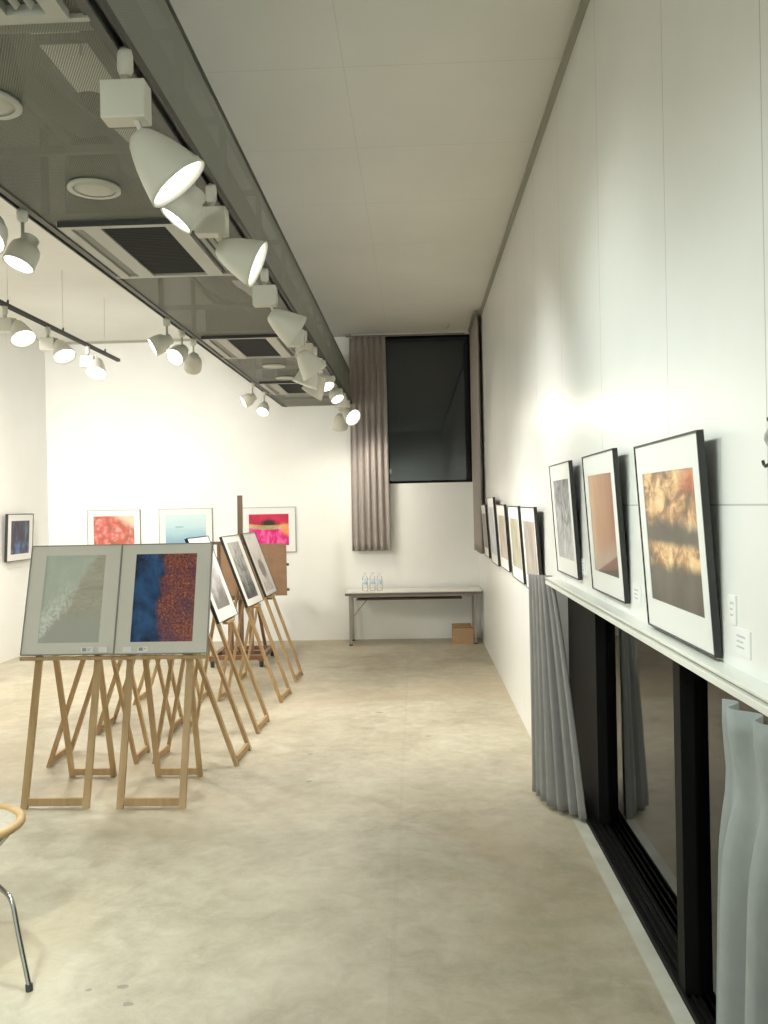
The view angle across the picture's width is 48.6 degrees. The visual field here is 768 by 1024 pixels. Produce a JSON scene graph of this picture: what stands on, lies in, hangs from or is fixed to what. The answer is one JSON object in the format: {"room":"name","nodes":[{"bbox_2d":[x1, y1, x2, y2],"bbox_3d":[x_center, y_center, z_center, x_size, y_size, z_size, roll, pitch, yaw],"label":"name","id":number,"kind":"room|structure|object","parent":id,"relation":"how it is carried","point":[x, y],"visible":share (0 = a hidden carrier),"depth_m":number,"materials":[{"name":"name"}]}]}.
{"room":"art gallery","nodes":[
{"label":"art gallery","id":0,"kind":"room"},
{"bbox_2d":[0,333,48,662],"bbox_3d":[-4.465,-0.175,3.795,0.200,3.690,13.250,-1,0,2],"label":"wall","id":1,"kind":"structure","parent":0,"point":[23,432],"depth_m":9.66,"materials":[{"name":"white paint"}]},
{"bbox_2d":[4,514,33,562],"bbox_3d":[-4.085,0.283,9.523,0.057,0.526,0.620,-1,0,2],"label":"framed picture","id":2,"kind":"object","parent":1,"relation":"attached to","point":[18,527],"visible":0.95,"depth_m":9.48,"materials":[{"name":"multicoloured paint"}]},
{"bbox_2d":[11,520,29,554],"bbox_3d":[-4.077,0.283,9.522,0.003,0.378,0.448,2,0,2],"label":"print","id":3,"kind":"object","parent":2,"relation":"attached to","point":[19,529],"depth_m":9.52},
{"bbox_2d":[45,331,480,641],"bbox_3d":[-1.489,-0.279,10.412,5.650,3.690,0.200,-1,0,2],"label":"wall","id":4,"kind":"structure","parent":0,"point":[151,435],"depth_m":10.31,"materials":[{"name":"white paint"}]},
{"bbox_2d":[87,509,140,544],"bbox_3d":[-3.291,0.250,10.368,0.655,0.548,0.022,-1,0,2],"label":"framed picture","id":5,"kind":"object","parent":4,"relation":"attached to","point":[103,526],"visible":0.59,"depth_m":10.36,"materials":[{"name":"multicoloured paper"}]},
{"bbox_2d":[93,516,133,544],"bbox_3d":[-3.292,0.250,10.365,0.508,0.408,0.002,-1,0,2],"label":"print","id":6,"kind":"object","parent":5,"relation":"attached to","point":[106,529],"depth_m":10.36},
{"bbox_2d":[159,508,212,542],"bbox_3d":[-2.407,0.232,10.335,0.655,0.548,0.022,-1,0,2],"label":"framed picture","id":7,"kind":"object","parent":4,"relation":"attached to","point":[175,525],"visible":0.58,"depth_m":10.33,"materials":[{"name":"multicoloured paper"}]},
{"bbox_2d":[165,514,205,542],"bbox_3d":[-2.407,0.232,10.331,0.508,0.408,0.002,-1,0,2],"label":"print","id":8,"kind":"object","parent":7,"relation":"attached to","point":[178,527],"depth_m":10.33},
{"bbox_2d":[66,334,350,344],"bbox_3d":[-2.276,-2.093,10.322,3.760,0.030,0.012,-1,0,2],"label":"trim","id":9,"kind":"structure","parent":4,"relation":"attached to","point":[334,335],"depth_m":10.35,"materials":[{"name":"beige"}]},
{"bbox_2d":[243,507,296,551],"bbox_3d":[-1.393,0.216,10.296,0.655,0.548,0.022,-1,0,2],"label":"framed picture","id":10,"kind":"object","parent":4,"relation":"attached to","point":[270,525],"visible":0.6,"depth_m":10.29,"materials":[{"name":"multicoloured paper"}]},
{"bbox_2d":[249,514,288,544],"bbox_3d":[-1.393,0.216,10.293,0.493,0.388,0.002,-1,0,2],"label":"print","id":11,"kind":"object","parent":10,"relation":"attached to","point":[268,528],"depth_m":10.29},
{"bbox_2d":[355,334,472,483],"bbox_3d":[0.349,-1.242,10.323,1.410,1.790,0.105,-1,0,2],"label":"window","id":12,"kind":"structure","parent":4,"relation":"in","point":[467,336],"depth_m":10.30,"materials":[{"name":"black metal"}]},
{"bbox_2d":[0,0,580,341],"bbox_3d":[-1.782,-2.136,3.680,5.650,0.120,13.650,-1,0,2],"label":"ceiling","id":13,"kind":"structure","parent":0,"point":[389,144],"depth_m":4.88,"materials":[{"name":"white paint"}]},
{"bbox_2d":[0,244,119,361],"bbox_3d":[-2.863,-1.782,4.684,0.036,0.556,7.970,-1,0,2],"label":"track","id":14,"kind":"object","parent":13,"relation":"hanging from","point":[10,307],"visible":0.91,"depth_m":7.13,"materials":[{"name":"grey metal"}]},
{"bbox_2d":[0,305,35,347],"bbox_3d":[-2.706,-1.366,6.223,0.299,0.311,0.178,-1,0,2],"label":"track spotlight","id":15,"kind":"object","parent":14,"relation":"hanging from","point":[21,335],"visible":1,"depth_m":6.24,"materials":[{"name":"white metal"}]},
{"bbox_2d":[39,326,75,363],"bbox_3d":[-2.679,-1.371,6.952,0.299,0.311,0.178,-1,0,2],"label":"track spotlight","id":16,"kind":"object","parent":14,"relation":"hanging from","point":[63,353],"visible":1,"depth_m":6.97,"materials":[{"name":"white metal"}]},
{"bbox_2d":[80,346,106,379],"bbox_3d":[-2.670,-1.377,7.792,0.254,0.310,0.187,-1,0,2],"label":"track spotlight","id":17,"kind":"object","parent":14,"relation":"hanging from","point":[95,366],"visible":1,"depth_m":7.82,"materials":[{"name":"white metal"}]},
{"bbox_2d":[0,0,349,406],"bbox_3d":[-1.049,-1.660,3.951,0.795,0.867,12.640,-1,0,2],"label":"duct","id":18,"kind":"object","parent":13,"relation":"hanging from","point":[51,106],"visible":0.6,"depth_m":3.15,"materials":[{"name":"grey metal"}]},
{"bbox_2d":[0,34,23,119],"bbox_3d":[-1.189,-1.386,2.537,0.210,0.348,0.210,-1,0,2],"label":"recessed light","id":19,"kind":"object","parent":18,"relation":"in","point":[11,107],"visible":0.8,"depth_m":2.53,"materials":[{"name":"grey metal"}]},
{"bbox_2d":[0,0,69,22],"bbox_3d":[-1.127,-1.320,1.697,0.671,0.240,0.814,-1,0,2],"label":"air conditioner","id":20,"kind":"object","parent":18,"relation":"attached to","point":[11,11],"visible":1,"depth_m":2.06,"materials":[{"name":"grey plastic"}]},
{"bbox_2d":[64,91,121,199],"bbox_3d":[-1.103,-1.392,3.224,0.210,0.348,0.210,-1,0,2],"label":"recessed light","id":21,"kind":"object","parent":18,"relation":"in","point":[90,188],"visible":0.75,"depth_m":3.18,"materials":[{"name":"white painted metal"}]},
{"bbox_2d":[0,184,284,406],"bbox_3d":[-1.450,-1.242,3.959,0.036,0.030,12.620,-1,0,2],"label":"track","id":22,"kind":"object","parent":18,"relation":"attached to","point":[2,196],"visible":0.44,"depth_m":4.37,"materials":[{"name":"grey metal"}]},
{"bbox_2d":[0,216,7,253],"bbox_3d":[-1.471,-1.094,3.174,0.127,0.265,0.158,-1,0,2],"label":"track spotlight","id":23,"kind":"object","parent":22,"relation":"hanging from","point":[3,228],"visible":1,"depth_m":3.17,"materials":[{"name":"white metal"}]},
{"bbox_2d":[2,208,39,274],"bbox_3d":[-1.465,-1.098,3.427,0.137,0.261,0.139,-1,0,2],"label":"track spotlight","id":24,"kind":"object","parent":22,"relation":"attached to","point":[22,254],"visible":1,"depth_m":3.41,"materials":[{"name":"white metal"}]},
{"bbox_2d":[147,317,173,356],"bbox_3d":[-1.428,-1.117,5.432,0.162,0.248,0.126,-1,0,-18],"label":"track spotlight","id":25,"kind":"object","parent":22,"relation":"attached to","point":[159,344],"visible":1,"depth_m":5.40,"materials":[{"name":"white metal"}]},
{"bbox_2d":[166,329,188,365],"bbox_3d":[-1.395,-1.116,5.762,0.126,0.256,0.164,-1,0,20],"label":"track spotlight","id":26,"kind":"object","parent":22,"relation":"attached to","point":[176,355],"visible":1,"depth_m":5.73,"materials":[{"name":"white metal"}]},
{"bbox_2d":[184,338,201,374],"bbox_3d":[-1.381,-1.120,6.136,0.125,0.254,0.164,-1,0,-16],"label":"track spotlight","id":27,"kind":"object","parent":22,"relation":"attached to","point":[193,363],"visible":0.98,"depth_m":6.09,"materials":[{"name":"white metal"}]},
{"bbox_2d":[240,382,256,407],"bbox_3d":[-1.322,-1.137,8.282,0.163,0.248,0.125,-1,0,-16],"label":"track spotlight","id":28,"kind":"object","parent":22,"relation":"attached to","point":[247,399],"visible":1,"depth_m":8.25,"materials":[{"name":"white metal"}]},
{"bbox_2d":[256,391,268,416],"bbox_3d":[-1.269,-1.134,8.910,0.130,0.264,0.159,-1,0,2],"label":"track spotlight","id":29,"kind":"object","parent":22,"relation":"attached to","point":[263,408],"visible":1,"depth_m":8.88,"materials":[{"name":"white metal"}]},
{"bbox_2d":[57,172,232,278],"bbox_3d":[-1.040,-1.337,4.001,0.671,0.240,0.814,-1,0,2],"label":"air conditioner","id":30,"kind":"object","parent":18,"relation":"attached to","point":[140,248],"visible":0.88,"depth_m":3.90,"materials":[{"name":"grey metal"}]},
{"bbox_2d":[103,227,204,273],"bbox_3d":[-1.060,-1.234,4.004,0.280,0.024,0.750,-1,0,2],"label":"grille","id":31,"kind":"object","parent":30,"relation":"attached to","point":[155,250],"depth_m":3.96,"materials":[{"name":"grey metal"}]},
{"bbox_2d":[80,0,337,375],"bbox_3d":[-0.823,-1.578,3.973,0.160,0.140,12.500,-1,0,2],"label":"cable tray","id":32,"kind":"object","parent":18,"relation":"on","point":[107,0],"depth_m":2.97,"materials":[{"name":"grey metal"}]},
{"bbox_2d":[87,0,351,403],"bbox_3d":[-0.634,-1.258,3.863,0.036,0.030,12.490,-1,0,2],"label":"track","id":33,"kind":"object","parent":18,"relation":"attached to","point":[103,10],"visible":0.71,"depth_m":2.71,"materials":[{"name":"grey metal"}]},
{"bbox_2d":[100,46,204,207],"bbox_3d":[-0.617,-1.031,2.295,0.263,0.415,0.179,-1,0,2],"label":"track spotlight","id":34,"kind":"object","parent":33,"relation":"hanging from","point":[165,168],"visible":1,"depth_m":2.24,"materials":[{"name":"white metal"}]},
{"bbox_2d":[161,155,205,233],"bbox_3d":[-0.700,-1.108,2.960,0.156,0.266,0.132,-1,0,2],"label":"track spotlight","id":35,"kind":"object","parent":33,"relation":"attached to","point":[185,212],"visible":0.7,"depth_m":2.93,"materials":[{"name":"white metal"}]},
{"bbox_2d":[194,183,267,286],"bbox_3d":[-0.578,-1.051,3.235,0.270,0.390,0.182,-1,0,2],"label":"track spotlight","id":36,"kind":"object","parent":33,"relation":"hanging from","point":[244,258],"visible":0.98,"depth_m":3.20,"materials":[{"name":"white metal"}]},
{"bbox_2d":[252,267,306,346],"bbox_3d":[-0.533,-1.054,4.412,0.271,0.399,0.179,-1,0,2],"label":"track spotlight","id":37,"kind":"object","parent":33,"relation":"hanging from","point":[287,325],"visible":1,"depth_m":4.34,"materials":[{"name":"white metal"}]},
{"bbox_2d":[292,330,317,389],"bbox_3d":[-0.553,-1.057,5.925,0.179,0.412,0.182,-1,0,2],"label":"track spotlight","id":38,"kind":"object","parent":33,"relation":"attached to","point":[312,382],"visible":0.38,"depth_m":5.88,"materials":[{"name":"white metal"}]},
{"bbox_2d":[286,329,325,380],"bbox_3d":[-0.500,-1.054,5.506,0.255,0.416,0.176,-1,0,2],"label":"track spotlight","id":39,"kind":"object","parent":33,"relation":"hanging from","point":[309,364],"visible":0.82,"depth_m":5.43,"materials":[{"name":"white metal"}]},
{"bbox_2d":[301,346,325,400],"bbox_3d":[-0.542,-1.059,6.532,0.192,0.416,0.181,-1,0,2],"label":"track spotlight","id":40,"kind":"object","parent":33,"relation":"hanging from","point":[318,394],"visible":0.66,"depth_m":6.47,"materials":[{"name":"white metal"}]},
{"bbox_2d":[320,360,334,391],"bbox_3d":[-0.483,-1.138,7.086,0.141,0.266,0.143,-1,0,2],"label":"track spotlight","id":41,"kind":"object","parent":33,"relation":"hanging from","point":[330,384],"visible":0.56,"depth_m":7.08,"materials":[{"name":"white metal"}]},
{"bbox_2d":[329,375,343,403],"bbox_3d":[-0.448,-1.145,7.936,0.144,0.266,0.143,-1,0,2],"label":"track spotlight","id":42,"kind":"object","parent":33,"relation":"hanging from","point":[335,395],"visible":0.85,"depth_m":7.91,"materials":[{"name":"white metal"}]},
{"bbox_2d":[331,393,349,431],"bbox_3d":[-0.472,-1.078,9.227,0.209,0.415,0.195,-1,0,2],"label":"track spotlight","id":43,"kind":"object","parent":33,"relation":"attached to","point":[339,423],"visible":0.75,"depth_m":9.16,"materials":[{"name":"white metal"}]},
{"bbox_2d":[335,388,360,425],"bbox_3d":[-0.374,-1.085,8.753,0.263,0.398,0.194,-1,0,2],"label":"track spotlight","id":44,"kind":"object","parent":33,"relation":"hanging from","point":[351,416],"visible":0.76,"depth_m":8.77,"materials":[{"name":"white metal"}]},
{"bbox_2d":[201,307,295,358],"bbox_3d":[-0.949,-1.354,6.419,0.671,0.240,0.814,-1,0,2],"label":"air conditioner","id":45,"kind":"object","parent":18,"relation":"attached to","point":[244,346],"visible":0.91,"depth_m":6.25,"materials":[{"name":"grey metal"}]},
{"bbox_2d":[228,339,280,356],"bbox_3d":[-0.969,-1.251,6.422,0.280,0.024,0.750,-1,0,2],"label":"grille","id":46,"kind":"object","parent":45,"relation":"attached to","point":[244,347],"depth_m":6.41,"materials":[{"name":"grey plastic"}]},
{"bbox_2d":[262,358,285,368],"bbox_3d":[-0.949,-1.421,7.311,0.210,0.348,0.210,-1,0,2],"label":"recessed light","id":47,"kind":"object","parent":18,"relation":"in","point":[277,365],"visible":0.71,"depth_m":7.26,"materials":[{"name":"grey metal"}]},
{"bbox_2d":[275,362,296,379],"bbox_3d":[-0.924,-1.426,7.990,0.210,0.348,0.210,-1,0,2],"label":"recessed light","id":48,"kind":"object","parent":18,"relation":"in","point":[278,377],"visible":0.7,"depth_m":7.93,"materials":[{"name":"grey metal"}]},
{"bbox_2d":[259,364,328,394],"bbox_3d":[-0.866,-1.369,8.627,0.671,0.240,0.814,-1,0,2],"label":"air conditioner","id":49,"kind":"object","parent":18,"relation":"attached to","point":[274,387],"visible":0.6,"depth_m":8.51,"materials":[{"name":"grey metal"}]},
{"bbox_2d":[278,384,306,392],"bbox_3d":[-0.886,-1.267,8.631,0.280,0.024,0.750,-1,0,2],"label":"grille","id":50,"kind":"object","parent":49,"relation":"attached to","point":[285,388],"depth_m":8.63,"materials":[{"name":"grey plastic"}]},
{"bbox_2d":[346,333,464,550],"bbox_3d":[0.276,-0.834,10.141,1.420,2.579,0.083,-1,0,2],"label":"curtain","id":51,"kind":"object","parent":13,"relation":"hanging from","point":[370,485],"visible":0.98,"depth_m":10.15,"materials":[{"name":"grey fabric"}]},
{"bbox_2d":[441,323,449,328],"bbox_3d":[0.712,-2.142,9.815,0.110,0.050,0.110,-1,0,2],"label":"smoke detector","id":52,"kind":"object","parent":13,"relation":"attached to","point":[445,325],"visible":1,"depth_m":9.79,"materials":[{"name":"white plastic"}]},
{"bbox_2d":[468,312,483,553],"bbox_3d":[1.044,-0.848,9.572,0.088,2.592,0.980,-1,0,2],"label":"curtain","id":53,"kind":"object","parent":13,"relation":"hanging from","point":[474,326],"visible":0.94,"depth_m":9.37,"materials":[{"name":"grey fabric"}]},
{"bbox_2d":[0,638,694,1023],"bbox_3d":[-1.702,1.663,3.704,5.650,0.100,13.650,-1,0,2],"label":"floor","id":54,"kind":"structure","parent":0,"point":[383,849],"depth_m":3.77,"materials":[{"name":"concrete"}]},
{"bbox_2d":[0,803,32,992],"bbox_3d":[-1.547,1.382,3.222,0.755,0.463,0.763,-1,0,2],"label":"chair","id":55,"kind":"object","parent":54,"relation":"on","point":[12,818],"visible":1,"depth_m":3.07,"materials":[{"name":"brown wood"}]},
{"bbox_2d":[20,655,116,809],"bbox_3d":[-1.787,0.972,4.880,0.525,1.270,0.567,-1,0,2],"label":"easel","id":56,"kind":"object","parent":54,"relation":"on","point":[98,683],"visible":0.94,"depth_m":4.78,"materials":[{"name":"brown wood"}]},
{"bbox_2d":[20,544,121,655],"bbox_3d":[-1.794,0.503,4.899,0.537,0.619,0.208,-1,0,2],"label":"framed picture","id":57,"kind":"object","parent":56,"relation":"on","point":[72,596],"visible":1,"depth_m":4.89,"materials":[{"name":"grey paper"}]},
{"bbox_2d":[38,555,105,642],"bbox_3d":[-1.794,0.498,4.897,0.358,0.518,0.003,-1,-17,2],"label":"print","id":58,"kind":"object","parent":57,"relation":"attached to","point":[73,584],"depth_m":4.89},
{"bbox_2d":[46,655,150,766],"bbox_3d":[-1.856,0.969,5.536,0.567,1.270,0.376,-1,0,2],"label":"easel","id":59,"kind":"object","parent":54,"relation":"on","point":[53,757],"visible":0.44,"depth_m":5.41,"materials":[{"name":"brown wood"}]},
{"bbox_2d":[96,654,182,734],"bbox_3d":[-1.808,0.964,6.284,0.567,1.270,0.376,-1,0,2],"label":"easel","id":60,"kind":"object","parent":54,"relation":"on","point":[100,727],"visible":0.41,"depth_m":6.15,"materials":[{"name":"brown wood"}]},
{"bbox_2d":[112,654,205,808],"bbox_3d":[-1.258,0.961,4.850,0.525,1.270,0.567,-1,0,2],"label":"easel","id":61,"kind":"object","parent":54,"relation":"on","point":[190,709],"visible":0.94,"depth_m":4.75,"materials":[{"name":"brown wood"}]},
{"bbox_2d":[113,542,212,654],"bbox_3d":[-1.258,0.492,4.869,0.531,0.619,0.208,-1,0,2],"label":"framed picture","id":62,"kind":"object","parent":61,"relation":"on","point":[164,593],"visible":1,"depth_m":4.86,"materials":[{"name":"paper"}]},
{"bbox_2d":[130,553,196,641],"bbox_3d":[-1.258,0.487,4.866,0.363,0.518,0.003,-1,-17,2],"label":"print","id":63,"kind":"object","parent":62,"relation":"attached to","point":[164,586],"depth_m":4.86},
{"bbox_2d":[133,654,207,704],"bbox_3d":[-1.808,0.958,7.215,0.567,1.270,0.376,-1,0,2],"label":"easel","id":64,"kind":"object","parent":54,"relation":"on","point":[142,695],"visible":0.16,"depth_m":7.09,"materials":[{"name":"brown wood"}]},
{"bbox_2d":[152,633,251,766],"bbox_3d":[-1.190,0.956,5.503,0.567,1.270,0.376,-1,0,5],"label":"easel","id":65,"kind":"object","parent":54,"relation":"on","point":[246,747],"visible":0.44,"depth_m":5.48,"materials":[{"name":"brown wood"}]},
{"bbox_2d":[190,608,270,733],"bbox_3d":[-1.167,0.950,6.255,0.567,1.270,0.376,-1,0,5],"label":"easel","id":66,"kind":"object","parent":54,"relation":"on","point":[257,726],"visible":0.48,"depth_m":6.33,"materials":[{"name":"brown wood"}]},
{"bbox_2d":[184,536,237,623],"bbox_3d":[-1.264,0.487,6.260,0.242,0.613,0.520,-1,0,5],"label":"framed picture","id":67,"kind":"object","parent":66,"relation":"on","point":[222,606],"visible":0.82,"depth_m":6.30,"materials":[{"name":"white paper"}]},
{"bbox_2d":[211,561,229,609],"bbox_3d":[-1.261,0.486,6.259,0.004,0.468,0.348,-21,-1,5],"label":"print","id":68,"kind":"object","parent":67,"relation":"attached to","point":[218,592],"depth_m":6.29},
{"bbox_2d":[209,495,274,667],"bbox_3d":[-1.499,0.701,8.948,0.680,1.750,0.720,-1,0,2],"label":"easel","id":69,"kind":"object","parent":54,"relation":"on","point":[255,654],"visible":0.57,"depth_m":8.89,"materials":[{"name":"brown wood"}]},
{"bbox_2d":[232,596,271,599],"bbox_3d":[-1.499,0.894,8.839,0.680,0.035,0.100,-1,0,2],"label":"tray","id":70,"kind":"object","parent":69,"relation":"on","point":[233,597],"depth_m":8.79,"materials":[{"name":"brown wood"}]},
{"bbox_2d":[217,543,289,595],"bbox_3d":[-1.358,0.601,8.828,0.745,0.540,0.037,-1,0,2],"label":"board","id":71,"kind":"object","parent":69,"relation":"on","point":[274,554],"visible":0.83,"depth_m":8.81,"materials":[{"name":"brown wood"}]},
{"bbox_2d":[217,557,291,702],"bbox_3d":[-1.111,0.943,7.209,0.567,1.270,0.376,-1,0,6],"label":"easel","id":72,"kind":"object","parent":54,"relation":"on","point":[287,691],"visible":0.66,"depth_m":7.11,"materials":[{"name":"brown wood"}]},
{"bbox_2d":[219,534,263,607],"bbox_3d":[-1.203,0.492,7.215,0.233,0.590,0.520,-1,0,6],"label":"framed picture","id":73,"kind":"object","parent":72,"relation":"on","point":[232,545],"visible":1,"depth_m":7.18,"materials":[{"name":"white paper"}]},
{"bbox_2d":[227,541,257,598],"bbox_3d":[-1.200,0.490,7.215,0.003,0.508,0.348,-21,-2,6],"label":"print","id":74,"kind":"object","parent":73,"relation":"attached to","point":[235,550],"depth_m":7.21},
{"bbox_2d":[239,545,303,682],"bbox_3d":[-1.083,0.938,8.018,0.567,1.270,0.376,-1,0,4],"label":"easel","id":75,"kind":"object","parent":54,"relation":"on","point":[300,672],"visible":0.76,"depth_m":7.90,"materials":[{"name":"brown wood"}]},
{"bbox_2d":[240,532,276,596],"bbox_3d":[-1.175,0.486,8.021,0.233,0.590,0.520,-1,0,4],"label":"framed picture","id":76,"kind":"object","parent":75,"relation":"on","point":[250,540],"visible":1,"depth_m":7.98,"materials":[{"name":"white paper"}]},
{"bbox_2d":[246,536,273,591],"bbox_3d":[-1.172,0.485,8.021,0.003,0.548,0.368,-21,-1,4],"label":"print","id":77,"kind":"object","parent":76,"relation":"attached to","point":[251,541],"depth_m":8.02},
{"bbox_2d":[345,587,481,645],"bbox_3d":[0.350,1.221,9.993,1.575,0.618,0.448,-1,0,2],"label":"folding table","id":78,"kind":"object","parent":54,"relation":"on","point":[435,592],"visible":0.91,"depth_m":9.83,"materials":[{"name":"white laminate"}]},
{"bbox_2d":[377,572,382,590],"bbox_3d":[-0.052,0.813,9.945,0.068,0.214,0.068,-1,0,2],"label":"water bottle","id":79,"kind":"object","parent":78,"relation":"on","point":[379,581],"visible":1,"depth_m":9.93,"materials":[{"name":"clear plastic"}]},
{"bbox_2d":[357,596,461,599],"bbox_3d":[0.298,1.005,9.993,1.220,0.012,0.340,-1,0,2],"label":"shelf","id":80,"kind":"object","parent":78,"relation":"attached to","point":[358,597],"depth_m":9.84,"materials":[{"name":"grey"}]},
{"bbox_2d":[452,623,473,643],"bbox_3d":[0.913,1.415,9.883,0.230,0.209,0.272,-1,0,-1],"label":"cardboard box","id":81,"kind":"object","parent":54,"relation":"on","point":[462,633],"visible":1,"depth_m":9.78,"materials":[{"name":"brown cardboard"}]},
{"bbox_2d":[479,0,767,738],"bbox_3d":[0.981,-0.288,3.589,0.200,3.690,13.250,-1,0,2],"label":"wall","id":82,"kind":"structure","parent":0,"point":[626,307],"depth_m":2.78,"materials":[{"name":"white paint"}]},
{"bbox_2d":[481,505,490,557],"bbox_3d":[1.052,0.193,8.798,0.054,0.535,0.560,-1,0,2],"label":"framed picture","id":83,"kind":"object","parent":82,"relation":"attached to","point":[484,515],"visible":0.97,"depth_m":8.72,"materials":[{"name":"white paper"}]},
{"bbox_2d":[482,513,487,547],"bbox_3d":[1.050,0.194,8.798,0.003,0.363,0.438,-5,0,2],"label":"print","id":84,"kind":"object","parent":83,"relation":"attached to","point":[484,517],"depth_m":8.81},
{"bbox_2d":[486,497,500,566],"bbox_3d":[1.015,0.174,7.899,0.059,0.620,0.670,-1,0,2],"label":"framed picture","id":85,"kind":"object","parent":82,"relation":"attached to","point":[491,506],"visible":1,"depth_m":7.82,"materials":[{"name":"white paper"}]},
{"bbox_2d":[488,507,496,554],"bbox_3d":[1.013,0.174,7.899,0.003,0.448,0.548,-5,0,2],"label":"print","id":86,"kind":"object","parent":85,"relation":"attached to","point":[491,512],"depth_m":7.90},
{"bbox_2d":[496,504,511,571],"bbox_3d":[0.985,0.206,7.019,0.054,0.535,0.680,-1,0,2],"label":"framed picture","id":87,"kind":"object","parent":82,"relation":"attached to","point":[501,510],"visible":1,"depth_m":6.94,"materials":[{"name":"white paper"}]},
{"bbox_2d":[498,515,507,559],"bbox_3d":[0.983,0.206,7.020,0.003,0.363,0.558,-5,0,2],"label":"print","id":88,"kind":"object","parent":87,"relation":"attached to","point":[501,521],"depth_m":7.02},
{"bbox_2d":[507,506,525,584],"bbox_3d":[0.951,0.224,6.110,0.054,0.535,0.670,-1,0,2],"label":"framed picture","id":89,"kind":"object","parent":82,"relation":"attached to","point":[514,519],"visible":0.96,"depth_m":6.06,"materials":[{"name":"white paper"}]},
{"bbox_2d":[510,518,521,569],"bbox_3d":[0.949,0.224,6.110,0.003,0.363,0.548,-5,0,2],"label":"print","id":90,"kind":"object","parent":89,"relation":"attached to","point":[514,527],"depth_m":6.11},
{"bbox_2d":[520,507,541,588],"bbox_3d":[0.922,0.235,5.321,0.054,0.535,0.660,-1,0,2],"label":"framed picture","id":91,"kind":"object","parent":82,"relation":"attached to","point":[529,517],"visible":0.73,"depth_m":5.27,"materials":[{"name":"white paper"}]},
{"bbox_2d":[523,521,537,574],"bbox_3d":[0.919,0.235,5.321,0.003,0.363,0.538,-5,0,2],"label":"print","id":92,"kind":"object","parent":91,"relation":"attached to","point":[529,532],"depth_m":5.32},
{"bbox_2d":[478,0,589,320],"bbox_3d":[0.827,-2.108,3.582,0.030,0.045,13.250,-1,0,2],"label":"trim","id":93,"kind":"structure","parent":82,"relation":"attached to","point":[583,5],"depth_m":4.60,"materials":[{"name":"grey"}]},
{"bbox_2d":[581,558,585,575],"bbox_3d":[0.898,0.247,3.831,0.005,0.070,0.100,-1,0,2],"label":"card","id":94,"kind":"object","parent":82,"relation":"attached to","point":[583,561],"visible":1,"depth_m":3.82,"materials":[{"name":"white paper"}]},
{"bbox_2d":[633,583,641,606],"bbox_3d":[0.864,0.282,2.902,0.005,0.070,0.100,-1,0,2],"label":"card","id":95,"kind":"object","parent":82,"relation":"attached to","point":[637,591],"visible":1,"depth_m":2.89,"materials":[{"name":"white paper"}]},
{"bbox_2d":[545,577,767,716],"bbox_3d":[0.786,0.392,1.494,0.058,0.036,6.240,-1,0,2],"label":"ledge","id":96,"kind":"object","parent":82,"relation":"attached to","point":[753,692],"visible":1,"depth_m":2.28,"materials":[{"name":"white paint"}]},
{"bbox_2d":[528,574,586,819],"bbox_3d":[0.891,0.942,4.518,0.142,1.185,0.613,-1,0,-9],"label":"curtain","id":97,"kind":"object","parent":96,"relation":"hanging from","point":[556,768],"visible":1,"depth_m":4.51,"materials":[{"name":"grey fabric"}]},
{"bbox_2d":[549,460,581,579],"bbox_3d":[0.878,0.035,4.137,0.052,0.545,0.570,-1,0,2],"label":"framed picture","id":98,"kind":"object","parent":96,"relation":"on","point":[561,475],"visible":1,"depth_m":4.08,"materials":[{"name":"white paper"}]},
{"bbox_2d":[553,479,574,560],"bbox_3d":[0.876,0.035,4.137,0.003,0.393,0.428,-5,0,2],"label":"print","id":99,"kind":"object","parent":98,"relation":"attached to","point":[561,490],"depth_m":4.13},
{"bbox_2d":[581,448,629,603],"bbox_3d":[0.845,0.047,3.268,0.052,0.550,0.555,-1,0,2],"label":"framed picture","id":100,"kind":"object","parent":96,"relation":"on","point":[601,477],"visible":1,"depth_m":3.21,"materials":[{"name":"white paper"}]},
{"bbox_2d":[588,472,618,577],"bbox_3d":[0.843,0.047,3.268,0.003,0.393,0.418,-5,0,2],"label":"print","id":101,"kind":"object","parent":100,"relation":"attached to","point":[600,486],"depth_m":3.26},
{"bbox_2d":[633,429,721,657],"bbox_3d":[0.812,0.076,2.395,0.053,0.565,0.605,-1,0,2],"label":"framed picture","id":102,"kind":"object","parent":96,"relation":"on","point":[671,472],"visible":1,"depth_m":2.32,"materials":[{"name":"white paper"}]},
{"bbox_2d":[643,467,704,617],"bbox_3d":[0.810,0.077,2.395,0.003,0.393,0.488,-5,0,2],"label":"print","id":103,"kind":"object","parent":102,"relation":"attached to","point":[676,578],"depth_m":2.36},
{"bbox_2d":[716,699,767,1023],"bbox_3d":[0.666,0.956,1.225,0.099,1.186,0.996,-1,0,1],"label":"curtain","id":104,"kind":"object","parent":96,"relation":"hanging from","point":[742,902],"visible":1,"depth_m":1.56,"materials":[{"name":"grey fabric"}]},
{"bbox_2d":[568,597,767,1023],"bbox_3d":[0.976,0.986,1.847,0.130,1.165,6.150,-1,0,2],"label":"window","id":105,"kind":"structure","parent":82,"relation":"in","point":[649,732],"depth_m":3.29,"materials":[{"name":"black glass"}]},
{"bbox_2d":[728,594,737,625],"bbox_3d":[0.830,0.232,2.022,0.005,0.070,0.045,-1,0,2],"label":"card","id":106,"kind":"object","parent":82,"relation":"attached to","point":[732,599],"visible":1,"depth_m":2.02,"materials":[{"name":"white paper"}]},
{"bbox_2d":[733,626,751,659],"bbox_3d":[0.829,0.302,1.967,0.005,0.062,0.100,-1,0,2],"label":"card","id":107,"kind":"object","parent":82,"relation":"attached to","point":[742,639],"visible":1,"depth_m":1.96,"materials":[{"name":"white paper"}]},
{"bbox_2d":[761,417,767,467],"bbox_3d":[0.804,-0.145,1.776,0.022,0.104,0.054,-1,0,2],"label":"coat hook","id":108,"kind":"object","parent":82,"relation":"hanging from","point":[766,432],"visible":1,"depth_m":1.77,"materials":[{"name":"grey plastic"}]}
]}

